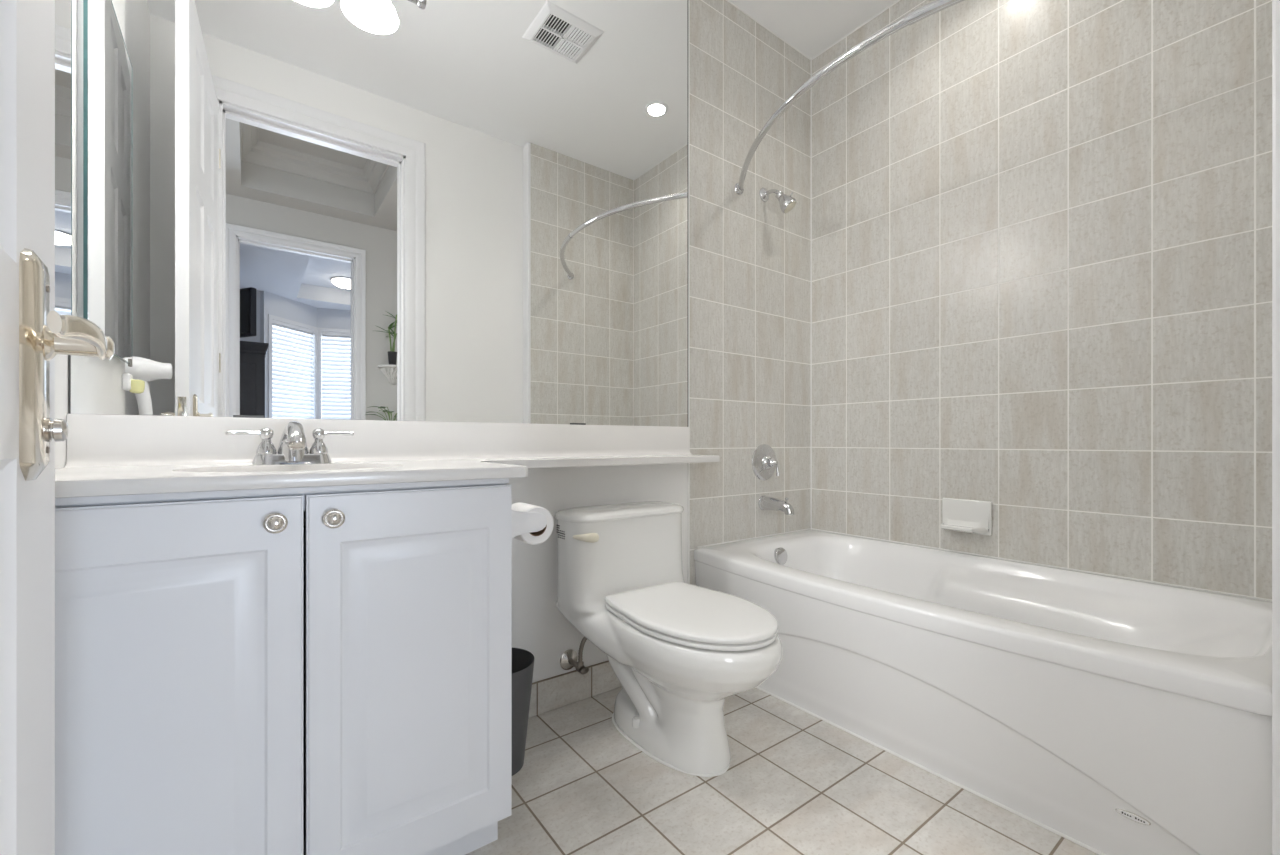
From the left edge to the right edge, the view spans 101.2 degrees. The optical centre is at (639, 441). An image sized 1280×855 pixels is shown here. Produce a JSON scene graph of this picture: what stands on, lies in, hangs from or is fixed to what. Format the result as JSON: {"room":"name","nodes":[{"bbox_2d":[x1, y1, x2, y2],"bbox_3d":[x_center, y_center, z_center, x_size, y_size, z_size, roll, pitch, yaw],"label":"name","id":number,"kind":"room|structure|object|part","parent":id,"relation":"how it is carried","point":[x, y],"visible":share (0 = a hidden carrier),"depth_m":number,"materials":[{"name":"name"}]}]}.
{"room":"bathroom","nodes":[
{"label":"bathroom","id":0,"kind":"room"},
{"bbox_2d":[55,354,67,468],"bbox_3d":[-0.733,-0.493,0.360,0.150,2.758,1.692,0,0,-37],"label":"wall","id":1,"kind":"structure","parent":0,"point":[61,361],"depth_m":1.04,"materials":[{"name":"white paint"}]},
{"bbox_2d":[55,0,71,314],"bbox_3d":[-0.965,-0.670,0.817,0.021,0.901,0.546,0,0,-37],"label":"medicine cabinet","id":2,"kind":"object","parent":1,"relation":"attached to","point":[63,8],"visible":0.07,"depth_m":0.99,"materials":[{"name":"white"}]},
{"bbox_2d":[98,414,686,682],"bbox_3d":[-0.564,-0.493,1.602,1.802,2.758,0.100,0,0,-37],"label":"wall","id":3,"kind":"structure","parent":0,"point":[539,628],"depth_m":1.75,"materials":[{"name":"white paint"}]},
{"bbox_2d":[68,0,687,426],"bbox_3d":[-0.491,-0.947,1.588,1.700,1.784,0.009,0,0,-37],"label":"wall mirror","id":4,"kind":"object","parent":3,"relation":"attached to","point":[389,210],"visible":1,"depth_m":1.43,"materials":[{"name":"silver mirror"}]},
{"bbox_2d":[64,414,692,467],"bbox_3d":[-0.485,-0.001,1.573,1.693,0.108,0.040,0,0,-37],"label":"backsplash","id":5,"kind":"structure","parent":3,"relation":"attached to","point":[93,440],"depth_m":1.38,"materials":[{"name":"stone"}]},
{"bbox_2d":[560,637,588,673],"bbox_3d":[-0.199,0.679,1.746,0.122,0.187,0.073,0,0,41],"label":"water supply valve","id":6,"kind":"object","parent":3,"relation":"attached to","point":[568,660],"visible":0.78,"depth_m":1.75,"materials":[{"name":"silver metal"}]},
{"bbox_3d":[-0.179,0.743,1.702,0.033,0.022,0.011,0,0,-37],"label":"valve handle","id":7,"kind":"part","parent":6,"relation":"part of","materials":[{"name":"metal"}]},
{"bbox_2d":[528,661,621,717],"bbox_3d":[-0.192,0.833,1.809,0.958,0.106,0.011,0,0,-37],"label":"baseboard","id":8,"kind":"structure","parent":3,"relation":"attached to","point":[558,691],"depth_m":1.77,"materials":[{"name":"tile"}]},
{"bbox_2d":[690,0,810,584],"bbox_3d":[0.485,-0.493,2.381,0.811,2.758,0.100,0,0,-37],"label":"tiled wall","id":9,"kind":"structure","parent":0,"point":[750,259],"depth_m":2.31,"materials":[{"name":"tile"}]},
{"bbox_2d":[687,0,689,583],"bbox_3d":[0.193,-0.543,2.100,0.009,2.658,0.008,0,0,-37],"label":"trim","id":10,"kind":"structure","parent":9,"relation":"attached to","point":[688,464],"depth_m":2.10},
{"bbox_2d":[752,444,779,480],"bbox_3d":[0.582,0.096,2.344,0.164,0.164,0.076,0,0,-37],"label":"trim","id":11,"kind":"structure","parent":9,"relation":"attached to","point":[764,462],"depth_m":2.34,"materials":[{"name":"silver metal"}]},
{"bbox_3d":[0.606,0.119,2.328,0.026,0.072,0.015,0,0,-3],"label":"lever","id":12,"kind":"part","parent":11,"relation":"part of","materials":[{"name":"silver metal"}]},
{"bbox_2d":[758,495,793,514],"bbox_3d":[0.605,0.279,2.307,0.068,0.073,0.163,0,0,-37],"label":"tub spout","id":13,"kind":"object","parent":9,"relation":"attached to","point":[765,502],"visible":1,"depth_m":2.29,"materials":[{"name":"silver metal"}]},
{"bbox_2d":[759,188,795,212],"bbox_3d":[0.616,-1.072,2.328,0.158,0.141,0.072,0,0,42],"label":"shower","id":14,"kind":"object","parent":9,"relation":"attached to","point":[786,202],"visible":1,"depth_m":2.29,"materials":[{"name":"silver metal"}]},
{"bbox_3d":[0.588,-1.099,2.336,0.017,0.043,0.087,0,0,-37],"label":"arm","id":15,"kind":"part","parent":14,"relation":"part of","materials":[{"name":"silver metal"}]},
{"bbox_2d":[735,0,964,194],"bbox_3d":[0.740,-1.089,1.576,0.376,0.048,1.509,0,0,-37],"label":"shower curtain rod","id":16,"kind":"object","parent":9,"relation":"attached to","point":[936,6],"visible":1,"depth_m":1.49,"materials":[{"name":"silver metal"}]},
{"bbox_2d":[465,687,1098,854],"bbox_3d":[0.336,0.916,1.155,2.513,0.060,1.692,0,0,-37],"label":"floor","id":17,"kind":"structure","parent":0,"point":[795,782],"depth_m":1.30,"materials":[{"name":"tile"}]},
{"bbox_2d":[55,478,511,854],"bbox_3d":[-0.715,0.482,1.091,0.746,0.808,0.536,0,0,-37],"label":"vanity cabinet","id":18,"kind":"object","parent":17,"relation":"on","point":[233,676],"visible":0.99,"depth_m":0.88,"materials":[{"name":"white wood"}]},
{"bbox_3d":[-0.727,0.446,0.792,0.370,0.705,0.019,0,0,-37],"label":"door","id":19,"kind":"part","parent":18,"relation":"part of","materials":[{"name":"white wood"}]},
{"bbox_3d":[-0.597,0.134,0.861,0.033,0.033,0.026,0,0,-37],"label":"knob","id":20,"kind":"part","parent":18,"relation":"part of","materials":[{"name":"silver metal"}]},
{"bbox_3d":[-0.581,0.084,0.907,0.742,0.012,0.014,0,0,-37],"label":"rail","id":21,"kind":"part","parent":18,"relation":"part of","materials":[{"name":"white wood"}]},
{"bbox_3d":[-0.530,0.134,0.911,0.033,0.033,0.026,0,0,-37],"label":"knob","id":22,"kind":"part","parent":18,"relation":"part of","materials":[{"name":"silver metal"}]},
{"bbox_2d":[55,414,719,527],"bbox_3d":[-0.335,0.059,1.376,1.699,0.230,0.536,0,0,-37],"label":"countertop","id":23,"kind":"structure","parent":18,"relation":"on","point":[108,455],"depth_m":1.21,"materials":[{"name":"stone"}]},
{"bbox_2d":[173,464,402,527],"bbox_3d":[-0.691,0.114,1.069,0.390,0.120,0.300,0,0,-37],"label":"basin","id":24,"kind":"object","parent":23,"relation":"in","point":[288,467],"depth_m":1.14,"materials":[{"name":"white ceramic"}]},
{"bbox_2d":[225,421,353,464],"bbox_3d":[-0.804,0.004,1.220,0.183,0.098,0.177,0,0,7],"label":"bathroom faucet","id":25,"kind":"object","parent":23,"relation":"on","point":[292,448],"visible":1,"depth_m":1.20,"materials":[{"name":"silver metal"}]},
{"bbox_3d":[-0.880,-0.018,1.168,0.064,0.011,0.011,0,0,-43],"label":"lever","id":26,"kind":"part","parent":25,"relation":"part of","materials":[{"name":"silver metal"}]},
{"bbox_3d":[-0.850,0.007,1.197,0.044,0.075,0.044,0,0,-37],"label":"handle","id":27,"kind":"part","parent":25,"relation":"part of","materials":[{"name":"silver metal"}]},
{"bbox_3d":[-0.809,0.040,1.228,0.156,0.025,0.054,0,0,-37],"label":"plate","id":28,"kind":"part","parent":25,"relation":"part of","materials":[{"name":"silver metal"}]},
{"bbox_3d":[-0.783,0.001,1.193,0.066,0.093,0.161,0,0,-37],"label":"spout","id":29,"kind":"part","parent":25,"relation":"part of","materials":[{"name":"silver metal"}]},
{"bbox_3d":[-0.768,0.007,1.258,0.044,0.075,0.044,0,0,-37],"label":"handle","id":30,"kind":"part","parent":25,"relation":"part of","materials":[{"name":"silver metal"}]},
{"bbox_3d":[-0.731,-0.018,1.278,0.064,0.011,0.011,0,0,-30],"label":"lever","id":31,"kind":"part","parent":25,"relation":"part of","materials":[{"name":"silver metal"}]},
{"bbox_3d":[-0.426,0.446,1.016,0.370,0.705,0.019,0,0,-37],"label":"door","id":32,"kind":"part","parent":18,"relation":"part of","materials":[{"name":"white wood"}]},
{"bbox_2d":[512,510,546,538],"bbox_3d":[-0.314,0.195,1.274,0.125,0.153,0.150,0,0,-37],"label":"toilet paper holder","id":33,"kind":"object","parent":18,"relation":"attached to","point":[522,522],"visible":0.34,"depth_m":1.22,"materials":[{"name":"white plastic"}]},
{"bbox_2d":[512,502,553,544],"bbox_3d":[-0.278,0.202,1.300,0.091,0.091,0.112,0,0,-37],"label":"toilet paper roll","id":34,"kind":"object","parent":33,"relation":"hanging from","point":[534,538],"visible":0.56,"depth_m":1.27,"materials":[{"name":"white paper"}]},
{"bbox_2d":[512,648,533,775],"bbox_3d":[-0.386,0.744,1.438,0.192,0.284,0.192,0,0,-37],"label":"waste bin","id":35,"kind":"object","parent":17,"relation":"on","point":[522,660],"visible":0.36,"depth_m":1.40,"materials":[{"name":"plastic"}]},
{"bbox_2d":[555,501,782,776],"bbox_3d":[0.100,0.552,1.562,0.464,0.671,0.723,0,0,-37],"label":"toilet","id":36,"kind":"object","parent":17,"relation":"on","point":[676,649],"visible":1,"depth_m":1.49,"materials":[{"name":"ceramic"}]},
{"bbox_3d":[-0.162,0.292,1.589,0.076,0.030,0.039,0,0,-27],"label":"flush lever","id":37,"kind":"part","parent":36,"relation":"part of","materials":[{"name":"beige plastic"}]},
{"bbox_3d":[-0.058,0.233,1.774,0.464,0.033,0.195,0,0,-37],"label":"tank lid","id":38,"kind":"part","parent":36,"relation":"part of","materials":[{"name":"ceramic"}]},
{"bbox_3d":[0.156,0.499,1.487,0.366,0.017,0.503,0,0,-37],"label":"seat","id":39,"kind":"part","parent":36,"relation":"part of","materials":[{"name":"plastic"}]},
{"bbox_3d":[0.156,0.480,1.486,0.368,0.023,0.504,0,0,-37],"label":"seat lid","id":40,"kind":"part","parent":36,"relation":"part of","materials":[{"name":"plastic"}]},
{"bbox_2d":[694,528,1271,854],"bbox_3d":[0.949,0.658,1.732,0.840,0.462,1.496,0,0,-37],"label":"bathtub","id":41,"kind":"object","parent":17,"relation":"on","point":[1109,714],"visible":0.84,"depth_m":1.29,"materials":[{"name":"ceramic"}]},
{"bbox_2d":[729,0,897,58],"bbox_3d":[0.306,-1.902,1.195,2.713,0.060,1.792,0,0,-37],"label":"ceiling","id":42,"kind":"structure","parent":0,"point":[811,27],"depth_m":2.32,"materials":[{"name":"white paint"}]},
{"bbox_2d":[812,0,1271,601],"bbox_3d":[1.325,-0.493,2.014,0.100,2.758,1.692,0,0,-37],"label":"wall","id":43,"kind":"structure","parent":0,"point":[1042,229],"depth_m":1.81,"materials":[{"name":"tile"}]},
{"bbox_2d":[811,60,811,529],"bbox_3d":[0.840,-0.718,2.582,0.007,2.308,0.007,0,0,-37],"label":"trim","id":44,"kind":"structure","parent":43,"relation":"attached to","point":[811,60],"depth_m":2.58,"materials":[{"name":"beige tile"}]},
{"bbox_2d":[726,0,899,59],"bbox_3d":[0.961,-1.869,1.740,0.811,0.005,1.497,0,0,-37],"label":"trim","id":45,"kind":"structure","parent":43,"relation":"attached to","point":[726,0],"depth_m":2.38,"materials":[{"name":"white paint"}]},
{"bbox_2d":[940,498,991,535],"bbox_3d":[1.226,0.287,1.998,0.078,0.127,0.171,0,0,-37],"label":"soap dish","id":46,"kind":"object","parent":43,"relation":"attached to","point":[959,515],"visible":1,"depth_m":2.00,"materials":[{"name":"ceramic"}]},
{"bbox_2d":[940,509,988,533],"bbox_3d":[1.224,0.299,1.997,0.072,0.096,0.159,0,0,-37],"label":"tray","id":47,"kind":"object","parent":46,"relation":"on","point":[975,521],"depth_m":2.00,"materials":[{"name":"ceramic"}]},
{"bbox_3d":[0.745,-0.493,0.479,2.663,2.758,0.120,0,0,-37],"label":"wall","id":48,"kind":"structure","parent":0,"visible":0},
{"bbox_2d":[0,0,114,854],"bbox_3d":[-0.379,-0.346,0.219,0.142,2.440,0.818,0,0,-37],"label":"door","id":49,"kind":"structure","parent":48,"relation":"in","point":[32,333],"depth_m":0.45,"materials":[{"name":"white paint"}]},
{"bbox_3d":[-0.533,-0.066,0.465,0.010,0.200,0.062,0,0,-40],"label":"handle plate","id":50,"kind":"part","parent":49,"relation":"part of","materials":[{"name":"silver metal"}]},
{"bbox_3d":[-0.530,-0.010,0.478,0.014,0.022,0.022,0,0,-37],"label":"privacy knob","id":51,"kind":"part","parent":49,"relation":"part of","materials":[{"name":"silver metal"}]},
{"bbox_3d":[-0.481,-0.091,0.456,0.016,0.028,0.115,0,0,-31],"label":"lever","id":52,"kind":"part","parent":49,"relation":"part of","materials":[{"name":"silver metal"}]},
{"bbox_3d":[1.436,-0.493,1.114,0.797,2.758,0.075,0,0,-37],"label":"tiled wall","id":53,"kind":"structure","parent":0,"visible":0},
{"bbox_2d":[1272,0,1279,854],"bbox_3d":[1.108,-0.493,0.871,0.018,2.758,0.077,0,0,-37],"label":"trim","id":54,"kind":"structure","parent":53,"relation":"attached to","point":[1275,3],"depth_m":0.89,"materials":[{"name":"white"}]}
]}

